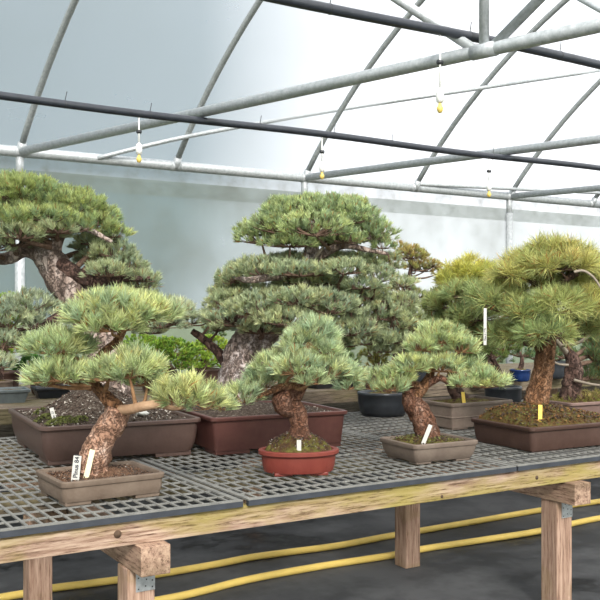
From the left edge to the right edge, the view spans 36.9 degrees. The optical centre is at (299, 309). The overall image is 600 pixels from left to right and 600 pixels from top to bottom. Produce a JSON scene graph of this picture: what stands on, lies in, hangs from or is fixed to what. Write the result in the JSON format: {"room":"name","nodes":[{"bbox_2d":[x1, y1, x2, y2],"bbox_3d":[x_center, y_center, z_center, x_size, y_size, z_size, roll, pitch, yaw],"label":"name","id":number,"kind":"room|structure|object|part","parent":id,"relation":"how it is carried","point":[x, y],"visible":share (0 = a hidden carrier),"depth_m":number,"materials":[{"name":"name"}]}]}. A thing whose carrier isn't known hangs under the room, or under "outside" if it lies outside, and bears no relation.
{"room":"bonsai nursery greenhouse","nodes":[
{"label":"bonsai nursery greenhouse","id":0,"kind":"room"},
{"bbox_2d":[0,379,12,386],"bbox_3d":[-1.762,0.460,5.250,0.170,0.100,0.170,0,0,-32],"label":"pot","id":1,"kind":"object","parent":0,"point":[3,382],"depth_m":5.21,"materials":[{"name":"brown ceramic"}]},
{"bbox_2d":[4,370,19,386],"bbox_3d":[-1.867,0.445,5.600,0.240,0.130,0.240,0,0,-32],"label":"pot","id":2,"kind":"object","parent":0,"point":[8,374],"depth_m":5.55,"materials":[{"name":"brown ceramic"}]},
{"bbox_2d":[36,460,163,506],"bbox_3d":[-0.656,0.566,2.950,0.351,0.078,0.292,0,0,-32],"label":"pot","id":3,"kind":"object","parent":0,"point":[134,479],"depth_m":2.87,"materials":[{"name":"beige ceramic"}]},
{"bbox_2d":[8,407,200,465],"bbox_3d":[-0.871,0.527,3.930,0.719,0.155,0.806,0,0,-32],"label":"pot","id":4,"kind":"object","parent":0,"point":[161,432],"depth_m":3.64,"materials":[{"name":"brown ceramic"}]},
{"bbox_2d":[141,370,177,392],"bbox_3d":[-0.871,0.445,5.600,0.240,0.130,0.240,0,0,-32],"label":"pot","id":5,"kind":"object","parent":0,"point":[174,371],"depth_m":5.53,"materials":[{"name":"brown ceramic"}]},
{"bbox_2d":[188,368,219,384],"bbox_3d":[-0.631,0.450,5.980,0.220,0.120,0.220,0,0,-32],"label":"pot","id":6,"kind":"object","parent":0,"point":[212,372],"depth_m":5.89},
{"bbox_2d":[175,400,346,455],"bbox_3d":[-0.195,0.525,4.093,0.693,0.160,0.616,0,0,-32],"label":"pot","id":7,"kind":"object","parent":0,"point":[240,430],"depth_m":3.83,"materials":[{"name":"brown ceramic"}]},
{"bbox_2d":[258,446,338,476],"bbox_3d":[-0.005,0.560,3.345,0.292,0.090,0.238,0,0,-32],"label":"pot","id":8,"kind":"object","parent":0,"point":[281,461],"depth_m":3.27,"materials":[{"name":"red ceramic"}]},
{"bbox_2d":[0,442,599,599],"bbox_3d":[1.831,1.275,4.653,26.000,0.050,12.000,0,0,-32],"label":"floor","id":9,"kind":"structure","parent":0,"point":[509,569],"depth_m":4.51,"materials":[{"name":"concrete"}]},
{"bbox_2d":[15,156,24,461],"bbox_3d":[-2.037,0.050,6.544,0.072,2.400,0.070,0,0,-32],"label":"pipe","id":10,"kind":"object","parent":9,"relation":"on","point":[20,265],"depth_m":6.52,"materials":[{"name":"grey metal"}]},
{"bbox_2d":[19,0,78,143],"bbox_3d":[0.397,-2.077,3.651,0.046,1.884,7.597,0,0,-40],"label":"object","id":11,"kind":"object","parent":10,"relation":"on","point":[72,6],"depth_m":6.15,"materials":[{"name":"metal"}]},
{"bbox_2d":[0,416,599,599],"bbox_3d":[0.865,0.939,4.551,6.150,0.623,1.840,0,0,-32],"label":"bench","id":12,"kind":"object","parent":9,"relation":"on","point":[141,551],"visible":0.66,"depth_m":3.28,"materials":[{"name":"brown wood"}]},
{"bbox_3d":[-1.008,1.020,3.457,0.089,0.461,0.089,0,0,-32],"label":"post","id":13,"kind":"part","parent":12,"relation":"part of","materials":[{"name":"brown wood"}]},
{"bbox_2d":[0,436,242,537],"bbox_3d":[-1.168,0.616,3.341,1.180,0.022,1.847,0,0,-32],"label":"panel","id":14,"kind":"object","parent":12,"relation":"on","point":[233,502],"visible":0.65,"depth_m":2.82,"materials":[{"name":"grey plastic"}]},
{"bbox_2d":[0,168,209,465],"bbox_3d":[-0.976,-0.021,3.902,1.292,1.251,0.870,0,0,-15],"label":"pine","id":15,"kind":"object","parent":14,"relation":"on","point":[45,209],"visible":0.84,"depth_m":3.85,"materials":[{"name":"plant"}]},
{"bbox_2d":[49,408,55,421],"bbox_3d":[-0.987,0.431,3.603,0.034,0.083,0.007,0,0,20],"label":"plant label","id":16,"kind":"object","parent":15,"relation":"in","point":[52,411],"visible":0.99,"depth_m":3.60,"materials":[{"name":"white plastic"}]},
{"bbox_2d":[136,411,148,414],"bbox_3d":[-0.650,0.426,3.720,0.041,0.020,0.052,0,0,42],"label":"pebble","id":17,"kind":"object","parent":15,"relation":"on","point":[143,412],"visible":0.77,"depth_m":3.71,"materials":[{"name":"white stone"}]},
{"bbox_2d":[11,281,240,506],"bbox_3d":[-0.552,0.250,2.942,0.736,0.709,0.423,0,0,2],"label":"pine","id":18,"kind":"object","parent":14,"relation":"on","point":[116,309],"visible":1,"depth_m":2.85,"materials":[{"name":"green plant"}]},
{"bbox_2d":[71,455,81,480],"bbox_3d":[-0.704,0.511,2.833,0.031,0.112,0.013,0,0,0],"label":"plant label","id":19,"kind":"object","parent":18,"relation":"in","point":[76,466],"visible":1,"depth_m":2.83,"materials":[{"name":"white plastic"}]},
{"bbox_2d":[83,449,94,477],"bbox_3d":[-0.671,0.503,2.865,0.037,0.120,0.009,0,0,-27],"label":"plant label","id":20,"kind":"object","parent":18,"relation":"in","point":[91,452],"visible":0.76,"depth_m":2.86,"materials":[{"name":"white plastic"}]},
{"bbox_3d":[-0.509,1.020,2.793,0.089,0.461,0.089,0,0,-32],"label":"post","id":21,"kind":"part","parent":12,"relation":"part of","materials":[{"name":"brown wood"}]},
{"bbox_3d":[-0.474,0.821,2.760,0.062,0.080,0.003,0,0,-32],"label":"nail plate","id":22,"kind":"part","parent":12,"relation":"part of","materials":[{"name":"metal"}]},
{"bbox_3d":[0.393,0.664,5.317,6.150,0.074,0.040,0,0,-32],"label":"rail","id":23,"kind":"part","parent":12,"relation":"part of","materials":[{"name":"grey wood"}]},
{"bbox_3d":[0.687,0.664,4.841,6.150,0.074,0.040,0,0,-32],"label":"rail","id":24,"kind":"part","parent":12,"relation":"part of","materials":[{"name":"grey wood"}]},
{"bbox_3d":[1.007,0.664,4.321,6.150,0.074,0.040,0,0,-32],"label":"rail","id":25,"kind":"part","parent":12,"relation":"part of","materials":[{"name":"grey wood"}]},
{"bbox_2d":[128,431,516,505],"bbox_3d":[-0.146,0.616,3.970,1.180,0.022,1.847,0,0,-32],"label":"panel","id":26,"kind":"object","parent":12,"relation":"on","point":[253,500],"visible":0.51,"depth_m":3.37,"materials":[{"name":"grey plastic"}]},
{"bbox_2d":[219,311,371,476],"bbox_3d":[-0.031,0.299,3.300,0.610,0.612,0.351,0,0,-2],"label":"pine","id":27,"kind":"object","parent":26,"relation":"on","point":[281,457],"visible":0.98,"depth_m":3.29,"materials":[{"name":"plant"}]},
{"bbox_2d":[297,440,300,450],"bbox_3d":[-0.004,0.515,3.272,0.016,0.084,0.010,0,0,0],"label":"plant label","id":28,"kind":"object","parent":27,"relation":"in","point":[298,441],"visible":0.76,"depth_m":3.27,"materials":[{"name":"white plastic"}]},
{"bbox_2d":[175,190,426,455],"bbox_3d":[0.028,0.012,4.217,1.216,1.186,0.752,0,0,-17],"label":"pine","id":29,"kind":"object","parent":26,"relation":"on","point":[284,220],"visible":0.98,"depth_m":4.08,"materials":[{"name":"plant"}]},
{"bbox_2d":[361,317,516,464],"bbox_3d":[0.542,0.310,3.654,0.691,0.591,0.370,0,0,-8],"label":"pine","id":30,"kind":"object","parent":26,"relation":"on","point":[438,446],"visible":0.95,"depth_m":3.59,"materials":[{"name":"plant"}]},
{"bbox_2d":[421,424,431,442],"bbox_3d":[0.497,0.502,3.544,0.052,0.105,0.005,0,0,-15],"label":"plant label","id":31,"kind":"object","parent":30,"relation":"in","point":[429,427],"visible":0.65,"depth_m":3.54,"materials":[{"name":"white plastic"}]},
{"bbox_2d":[380,432,477,464],"bbox_3d":[0.523,0.564,3.664,0.332,0.082,0.279,0,0,-32],"label":"pot","id":32,"kind":"object","parent":30,"relation":"on","point":[442,446],"depth_m":3.58,"materials":[{"name":"grey ceramic"}]},
{"bbox_3d":[0.526,1.020,4.402,0.089,0.461,0.089,0,0,-32],"label":"post","id":33,"kind":"part","parent":12,"relation":"part of","materials":[{"name":"brown wood"}]},
{"bbox_2d":[342,412,599,470],"bbox_3d":[0.867,0.616,4.595,1.180,0.022,1.847,0,0,-32],"label":"panel","id":34,"kind":"object","parent":12,"relation":"on","point":[581,458],"visible":0.28,"depth_m":3.91,"materials":[{"name":"grey plastic"}]},
{"bbox_2d":[357,240,442,416],"bbox_3d":[0.585,0.091,5.244,0.534,1.027,0.316,0,0,-32],"label":"pine","id":35,"kind":"object","parent":34,"relation":"on","point":[371,403],"visible":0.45,"depth_m":5.18,"materials":[{"name":"plant"}]},
{"bbox_2d":[357,390,405,416],"bbox_3d":[0.479,0.537,5.190,0.296,0.135,0.296,0,0,-32],"label":"pot","id":36,"kind":"object","parent":35,"relation":"on","point":[371,403],"depth_m":5.07,"materials":[{"name":"black ceramic"}]},
{"bbox_2d":[414,249,512,429],"bbox_3d":[0.911,0.139,4.787,0.608,0.932,0.623,0,0,-16],"label":"pine","id":37,"kind":"object","parent":34,"relation":"on","point":[450,413],"visible":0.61,"depth_m":4.65,"materials":[{"name":"plant"}]},
{"bbox_2d":[461,392,465,402],"bbox_3d":[0.832,0.460,4.582,0.022,0.086,0.011,0,0,0],"label":"plant label","id":38,"kind":"object","parent":37,"relation":"in","point":[462,393],"visible":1,"depth_m":4.58,"materials":[{"name":"yellow plastic"}]},
{"bbox_2d":[422,395,512,429],"bbox_3d":[0.863,0.537,4.737,0.423,0.135,0.304,0,0,-32],"label":"pot","id":39,"kind":"object","parent":37,"relation":"on","point":[450,413],"depth_m":4.59,"materials":[{"name":"ceramic"}]},
{"bbox_2d":[462,227,599,452],"bbox_3d":[1.180,0.106,4.131,0.828,0.998,0.678,0,0,-39],"label":"pine","id":40,"kind":"object","parent":34,"relation":"on","point":[575,289],"visible":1,"depth_m":3.98,"materials":[{"name":"green plant"}]},
{"bbox_2d":[483,308,486,344],"bbox_3d":[0.814,0.073,3.959,0.013,0.162,0.022,0,0,14],"label":"plant label","id":41,"kind":"object","parent":40,"relation":"hanging from","point":[485,309],"visible":1,"depth_m":3.96,"materials":[{"name":"white plastic"}]},
{"bbox_2d":[471,417,599,452],"bbox_3d":[1.159,0.551,4.116,0.662,0.108,0.457,0,0,-32],"label":"pot","id":42,"kind":"object","parent":40,"relation":"on","point":[532,436],"depth_m":3.91,"materials":[{"name":"brown ceramic"}]},
{"bbox_2d":[538,405,541,421],"bbox_3d":[1.034,0.471,3.875,0.016,0.124,0.019,0,0,23],"label":"plant label","id":43,"kind":"object","parent":40,"relation":"in","point":[539,406],"visible":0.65,"depth_m":3.88,"materials":[{"name":"yellow plastic"}]},
{"bbox_3d":[1.074,1.020,3.768,0.089,0.461,0.089,0,0,-32],"label":"post","id":44,"kind":"part","parent":12,"relation":"part of","materials":[{"name":"brown wood"}]},
{"bbox_3d":[1.109,0.821,3.735,0.062,0.080,0.003,0,0,-32],"label":"nail plate","id":45,"kind":"part","parent":12,"relation":"part of","materials":[{"name":"metal"}]},
{"bbox_3d":[1.880,0.616,5.219,1.180,0.021,1.847,0,0,-32],"label":"panel","id":46,"kind":"object","parent":12,"relation":"on","visible":0},
{"bbox_2d":[465,340,524,401],"bbox_3d":[1.132,0.375,5.376,0.442,0.459,0.287,0,0,9],"label":"pine","id":47,"kind":"object","parent":46,"relation":"on","point":[514,392],"visible":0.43,"depth_m":5.28,"materials":[{"name":"plant"}]},
{"bbox_2d":[484,385,521,401],"bbox_3d":[1.202,0.527,5.330,0.220,0.155,0.220,0,0,-32],"label":"pot","id":48,"kind":"object","parent":47,"relation":"on","point":[514,392],"depth_m":5.24,"materials":[{"name":"black ceramic"}]},
{"bbox_2d":[549,320,599,412],"bbox_3d":[1.629,0.315,5.155,0.625,0.581,0.610,0,0,-13],"label":"pine","id":49,"kind":"object","parent":46,"relation":"on","point":[571,394],"visible":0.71,"depth_m":5.06,"materials":[{"name":"plant"}]},
{"bbox_2d":[549,396,599,412],"bbox_3d":[1.630,0.550,5.150,0.560,0.090,0.360,0,0,-28],"label":"pot","id":50,"kind":"object","parent":49,"relation":"on","point":[587,403],"depth_m":4.98,"materials":[{"name":"ceramic"}]},
{"bbox_2d":[0,499,599,599],"bbox_3d":[0.944,1.232,5.180,6.407,0.034,0.136,0,0,-30],"label":"garden hose","id":51,"kind":"object","parent":9,"relation":"on","point":[324,547],"visible":0.77,"depth_m":4.56,"materials":[{"name":"yellow rubber"}]},
{"bbox_2d":[0,360,599,502],"bbox_3d":[0.809,0.880,6.977,8.300,0.740,1.510,0,0,-32],"label":"bench","id":52,"kind":"object","parent":9,"relation":"on","point":[316,396],"visible":0.02,"depth_m":5.74,"materials":[{"name":"grey wood"}]},
{"bbox_2d":[0,363,12,386],"bbox_3d":[-1.762,0.391,5.250,0.170,0.239,0.170,0,0,-32],"label":"potted shrub","id":53,"kind":"object","parent":52,"relation":"on","point":[3,382],"visible":0.38,"depth_m":5.23,"materials":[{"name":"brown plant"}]},
{"bbox_2d":[0,291,27,386],"bbox_3d":[-1.833,0.193,5.598,0.346,0.634,0.274,0,0,-26],"label":"potted shrub","id":54,"kind":"object","parent":52,"relation":"on","point":[8,374],"visible":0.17,"depth_m":5.57,"materials":[{"name":"green plant"}]},
{"bbox_2d":[0,386,30,403],"bbox_3d":[-1.638,0.472,4.980,0.260,0.075,0.200,0,0,-26],"label":"pot","id":55,"kind":"object","parent":52,"relation":"on","point":[7,394],"visible":1,"depth_m":4.93,"materials":[{"name":"stone"}]},
{"bbox_2d":[10,353,63,394],"bbox_3d":[-1.589,0.381,5.441,0.356,0.258,0.256,0,0,9],"label":"potted shrub","id":56,"kind":"object","parent":52,"relation":"on","point":[23,359],"visible":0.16,"depth_m":5.41,"materials":[{"name":"green plant"}]},
{"bbox_2d":[30,382,69,398],"bbox_3d":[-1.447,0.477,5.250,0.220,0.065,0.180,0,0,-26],"label":"pot","id":57,"kind":"object","parent":52,"relation":"on","point":[40,392],"visible":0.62,"depth_m":5.18,"materials":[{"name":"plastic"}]},
{"bbox_2d":[123,332,202,392],"bbox_3d":[-0.886,0.322,5.572,0.602,0.376,0.416,0,0,22],"label":"potted shrub","id":58,"kind":"object","parent":52,"relation":"on","point":[164,343],"visible":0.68,"depth_m":5.49,"materials":[{"name":"green plant"}]},
{"bbox_2d":[177,326,227,384],"bbox_3d":[-0.645,0.298,5.953,0.430,0.425,0.381,0,0,-32],"label":"potted shrub","id":59,"kind":"object","parent":52,"relation":"on","point":[208,370],"visible":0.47,"depth_m":5.91,"materials":[{"name":"green plant"}]},
{"bbox_3d":[-0.294,0.891,5.516,0.089,0.717,0.089,0,0,-32],"label":"post","id":60,"kind":"part","parent":52,"relation":"part of","materials":[{"name":"wood"}]},
{"bbox_2d":[309,379,353,388],"bbox_3d":[0.198,0.480,5.950,0.340,0.060,0.240,0,0,-26],"label":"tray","id":61,"kind":"object","parent":52,"relation":"on","point":[326,386],"visible":0.09,"depth_m":5.83,"materials":[{"name":"black plastic"}]},
{"bbox_2d":[320,344,363,370],"bbox_3d":[0.235,0.326,6.453,0.477,0.368,0.360,0,0,9],"label":"pine","id":62,"kind":"object","parent":52,"relation":"on","point":[351,355],"visible":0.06,"depth_m":6.37,"materials":[{"name":"plant"}]},
{"bbox_2d":[358,343,391,389],"bbox_3d":[0.467,0.344,5.746,0.246,0.332,0.212,0,0,-32],"label":"potted shrub","id":63,"kind":"object","parent":52,"relation":"on","point":[377,357],"visible":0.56,"depth_m":5.71,"materials":[{"name":"green plant"}]},
{"bbox_2d":[361,374,377,389],"bbox_3d":[0.473,0.455,5.750,0.200,0.110,0.200,0,0,-32],"label":"pot","id":64,"kind":"object","parent":63,"relation":"on","point":[368,387],"depth_m":5.67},
{"bbox_2d":[389,329,441,381],"bbox_3d":[0.814,0.304,6.192,0.374,0.411,0.431,0,0,-32],"label":"pine","id":65,"kind":"object","parent":52,"relation":"on","point":[422,374],"visible":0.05,"depth_m":6.10,"materials":[{"name":"plant"}]},
{"bbox_2d":[415,371,425,381],"bbox_3d":[0.813,0.445,6.200,0.220,0.130,0.220,0,0,-32],"label":"pot","id":66,"kind":"object","parent":65,"relation":"on","point":[422,374],"depth_m":6.10,"materials":[{"name":"blue ceramic"}]},
{"bbox_2d":[473,343,514,382],"bbox_3d":[1.275,0.323,6.294,0.475,0.375,0.325,0,0,21],"label":"pine","id":67,"kind":"object","parent":52,"relation":"on","point":[499,358],"visible":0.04,"depth_m":6.22,"materials":[{"name":"plant"}]},
{"bbox_2d":[507,342,535,381],"bbox_3d":[1.555,0.356,6.573,0.346,0.307,0.303,0,0,42],"label":"potted shrub","id":68,"kind":"object","parent":52,"relation":"on","point":[522,375],"visible":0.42,"depth_m":6.44,"materials":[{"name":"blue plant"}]},
{"bbox_2d":[509,369,530,381],"bbox_3d":[1.577,0.468,6.450,0.150,0.085,0.150,0,0,-32],"label":"pot","id":69,"kind":"object","parent":68,"relation":"on","point":[522,375],"depth_m":6.39,"materials":[{"name":"blue ceramic"}]},
{"bbox_2d":[522,339,580,378],"bbox_3d":[1.887,0.312,6.751,0.389,0.396,0.439,0,0,-32],"label":"pine","id":70,"kind":"object","parent":52,"relation":"on","point":[558,373],"visible":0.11,"depth_m":6.66,"materials":[{"name":"plant"}]},
{"bbox_2d":[553,360,565,378],"bbox_3d":[1.890,0.445,6.750,0.220,0.130,0.220,0,0,-32],"label":"pot","id":71,"kind":"object","parent":70,"relation":"on","point":[558,373],"depth_m":6.65,"materials":[{"name":"blue ceramic"}]},
{"bbox_3d":[2.431,0.891,8.718,0.089,0.717,0.090,0,0,-32],"label":"post","id":72,"kind":"part","parent":52,"relation":"part of","materials":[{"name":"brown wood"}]},
{"bbox_2d":[300,182,307,366],"bbox_3d":[0.040,0.050,7.825,0.072,2.400,0.070,0,0,-32],"label":"trim","id":73,"kind":"structure","parent":9,"relation":"on","point":[304,185],"depth_m":7.80,"materials":[{"name":"grey metal"}]},
{"bbox_2d":[306,0,424,170],"bbox_3d":[2.474,-2.077,4.932,0.046,1.884,7.597,0,0,-40],"label":"trim","id":74,"kind":"structure","parent":73,"relation":"on","point":[418,3],"depth_m":7.34,"materials":[{"name":"metal"}]},
{"bbox_2d":[155,515,599,599],"bbox_3d":[0.998,1.232,4.773,5.499,0.034,0.198,0,0,-31],"label":"garden hose","id":75,"kind":"object","parent":9,"relation":"on","point":[208,589],"visible":0.8,"depth_m":4.36,"materials":[{"name":"yellow rubber"}]},
{"bbox_2d":[506,200,512,363],"bbox_3d":[2.117,0.050,9.105,0.072,2.400,0.070,0,0,-32],"label":"pipe","id":76,"kind":"object","parent":9,"relation":"on","point":[509,215],"depth_m":9.08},
{"bbox_2d":[513,78,599,187],"bbox_3d":[4.551,-2.077,6.212,0.046,1.884,7.597,0,0,-40],"label":"trim","id":77,"kind":"structure","parent":76,"relation":"on","point":[596,84],"depth_m":8.62,"materials":[{"name":"metal"}]},
{"bbox_2d":[0,168,599,378],"bbox_3d":[0.735,0.110,8.310,15.200,2.280,0.001,0,0,-32],"label":"wall","id":78,"kind":"structure","parent":0,"point":[176,224],"depth_m":7.43,"materials":[{"name":"grey plastic"}]},
{"bbox_2d":[0,156,599,215],"bbox_3d":[0.716,-1.040,8.326,15.200,0.260,0.001,0,0,-32],"label":"trim","id":79,"kind":"structure","parent":78,"relation":"attached to","point":[9,162],"depth_m":7.79,"materials":[{"name":"grey metal"}]},
{"bbox_2d":[0,386,599,467],"bbox_3d":[-0.512,0.940,7.500,21.000,0.620,0.035,0,0,-32],"label":"baseboard","id":80,"kind":"structure","parent":78,"relation":"attached to","point":[5,430],"depth_m":8.04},
{"bbox_3d":[3.206,-2.102,5.383,16.315,1.859,7.532,0,0,-32],"label":"ceiling","id":81,"kind":"structure","parent":0,"visible":0},
{"bbox_2d":[176,0,262,158],"bbox_3d":[1.435,-2.077,4.292,0.046,1.884,7.597,0,0,-40],"label":"trim","id":82,"kind":"structure","parent":81,"relation":"attached to","point":[256,5],"depth_m":6.67,"materials":[{"name":"metal"}]},
{"bbox_2d":[19,18,599,154],"bbox_3d":[0.868,-1.150,3.942,7.741,0.058,0.060,0,0,42],"label":"metal pipe","id":83,"kind":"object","parent":81,"relation":"attached to","point":[588,27],"depth_m":4.49,"materials":[{"name":"grey metal"}]},
{"bbox_2d":[390,0,474,47],"bbox_3d":[0.105,-1.854,4.626,1.877,1.444,0.044,0,0,42],"label":"trim","id":84,"kind":"structure","parent":83,"relation":"attached to","point":[406,5],"depth_m":4.18,"materials":[{"name":"grey metal"}]},
{"bbox_2d":[468,41,497,60],"bbox_3d":[0.816,-1.150,3.989,0.120,0.066,0.068,0,0,42],"label":"trim","id":85,"kind":"structure","parent":83,"relation":"attached to","point":[485,50],"depth_m":3.97,"materials":[{"name":"grey metal"}]},
{"bbox_2d":[479,0,488,43],"bbox_3d":[0.816,-2.050,3.989,0.046,1.800,0.046,0,0,-32],"label":"trim","id":86,"kind":"structure","parent":83,"relation":"attached to","point":[483,4],"depth_m":3.97,"materials":[{"name":"grey metal"}]},
{"bbox_2d":[492,0,544,41],"bbox_3d":[1.580,-1.854,3.305,2.016,1.445,0.044,0,0,42],"label":"trim","id":87,"kind":"structure","parent":83,"relation":"attached to","point":[523,15],"depth_m":3.86,"materials":[{"name":"grey metal"}]},
{"bbox_2d":[97,69,599,159],"bbox_3d":[1.209,-1.827,7.777,5.824,1.386,0.254,0,0,-19],"label":"trim","id":88,"kind":"structure","parent":81,"relation":"attached to","point":[192,135],"depth_m":7.59,"materials":[{"name":"grey metal"}]},
{"bbox_2d":[305,135,599,180],"bbox_3d":[2.945,-1.150,5.222,7.741,0.058,0.060,0,0,42],"label":"trim","id":89,"kind":"structure","parent":81,"relation":"attached to","point":[594,139],"depth_m":6.81,"materials":[{"name":"grey metal"}]},
{"bbox_2d":[577,0,599,12],"bbox_3d":[2.182,-1.854,5.906,1.877,1.444,0.044,0,0,42],"label":"trim","id":90,"kind":"structure","parent":89,"relation":"attached to","point":[589,3],"depth_m":6.08,"materials":[{"name":"grey metal"}]},
{"bbox_2d":[260,0,599,69],"bbox_3d":[2.427,-1.264,5.114,13.500,0.104,0.046,0,0,-32],"label":"pipe","id":91,"kind":"object","parent":90,"relation":"attached to","point":[310,5],"visible":0.88,"depth_m":3.90,"materials":[{"name":"black plastic"}]},
{"bbox_2d":[436,35,443,112],"bbox_3d":[0.623,-1.050,4.002,0.036,0.350,0.036,0,0,-32],"label":"sprinkler","id":92,"kind":"object","parent":91,"relation":"hanging from","point":[440,92],"visible":1,"depth_m":4.00,"materials":[{"name":"white plastic"}]},
{"bbox_2d":[417,0,569,181],"bbox_3d":[3.512,-2.077,5.572,0.046,1.884,7.597,0,0,-40],"label":"trim","id":93,"kind":"structure","parent":81,"relation":"attached to","point":[561,3],"depth_m":7.81,"materials":[{"name":"metal"}]},
{"bbox_2d":[420,183,599,194],"bbox_3d":[2.681,-1.239,9.351,3.700,0.150,0.054,0,0,-30],"label":"pipe","id":94,"kind":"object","parent":93,"relation":"attached to","point":[422,184],"depth_m":8.82,"materials":[{"name":"grey metal"}]},
{"bbox_2d":[511,185,599,198],"bbox_3d":[5.022,-1.150,6.503,7.741,0.058,0.060,0,0,42],"label":"pipe","id":95,"kind":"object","parent":81,"relation":"attached to","point":[592,188],"depth_m":8.74,"materials":[{"name":"grey metal"}]},
{"bbox_3d":[6.271,0.050,11.666,0.072,2.400,0.070,0,0,-32],"label":"trim","id":96,"kind":"structure","parent":0,"visible":0},
{"bbox_2d":[0,145,599,207],"bbox_3d":[0.772,-1.150,8.276,15.200,0.080,0.080,0,0,-32],"label":"metal pipe","id":97,"kind":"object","parent":96,"relation":"on","point":[5,150],"depth_m":7.57,"materials":[{"name":"grey metal"}]},
{"bbox_2d":[14,141,26,157],"bbox_3d":[-2.029,-1.165,6.530,0.090,0.119,0.117,0,0,-32],"label":"trim","id":98,"kind":"structure","parent":97,"relation":"attached to","point":[20,145],"depth_m":6.50,"materials":[{"name":"grey metal"}]},
{"bbox_2d":[169,156,181,171],"bbox_3d":[-0.990,-1.165,7.171,0.090,0.119,0.117,0,0,-32],"label":"trim","id":99,"kind":"structure","parent":97,"relation":"attached to","point":[176,163],"depth_m":7.14,"materials":[{"name":"grey metal"}]},
{"bbox_2d":[301,169,310,182],"bbox_3d":[0.048,-1.165,7.811,0.090,0.119,0.117,0,0,-32],"label":"trim","id":100,"kind":"structure","parent":97,"relation":"attached to","point":[306,172],"depth_m":7.78,"materials":[{"name":"grey metal"}]},
{"bbox_2d":[411,180,420,191],"bbox_3d":[1.087,-1.165,8.451,0.090,0.119,0.117,0,0,-32],"label":"trim","id":101,"kind":"structure","parent":97,"relation":"attached to","point":[417,188],"depth_m":8.42,"materials":[{"name":"grey metal"}]},
{"bbox_2d":[507,190,515,200],"bbox_3d":[2.125,-1.165,9.091,0.090,0.119,0.117,0,0,-32],"label":"trim","id":102,"kind":"structure","parent":97,"relation":"attached to","point":[510,192],"depth_m":9.06,"materials":[{"name":"grey metal"}]},
{"bbox_2d":[589,197,597,207],"bbox_3d":[3.164,-1.165,9.731,0.090,0.119,0.117,0,0,-32],"label":"trim","id":103,"kind":"structure","parent":97,"relation":"attached to","point":[593,200],"depth_m":9.70,"materials":[{"name":"grey metal"}]},
{"bbox_3d":[-1.209,-1.150,2.661,2.256,0.058,7.440,0,0,-32],"label":"trim","id":104,"kind":"structure","parent":97,"relation":"attached to","visible":0},
{"bbox_2d":[0,91,599,170],"bbox_3d":[1.551,-1.126,6.536,13.500,0.105,0.046,0,0,-32],"label":"pipe","id":105,"kind":"object","parent":104,"relation":"hanging from","point":[7,96],"visible":1,"depth_m":5.44,"materials":[{"name":"black plastic"}]},
{"bbox_2d":[136,117,141,162],"bbox_3d":[-0.899,-0.955,5.026,0.036,0.265,0.036,0,0,-32],"label":"sprinkler","id":106,"kind":"object","parent":105,"relation":"hanging from","point":[138,145],"visible":1,"depth_m":5.02,"materials":[{"name":"white plastic"}]},
{"bbox_2d":[319,137,324,178],"bbox_3d":[0.139,-0.955,5.665,0.036,0.265,0.036,0,0,-32],"label":"sprinkler","id":107,"kind":"object","parent":105,"relation":"hanging from","point":[321,164],"visible":1,"depth_m":5.66,"materials":[{"name":"white plastic"}]},
{"bbox_2d":[486,159,491,196],"bbox_3d":[1.346,-0.945,6.410,0.036,0.285,0.036,0,0,-32],"label":"sprinkler","id":108,"kind":"object","parent":105,"relation":"hanging from","point":[488,186],"visible":1,"depth_m":6.40,"materials":[{"name":"white plastic"}]}
]}

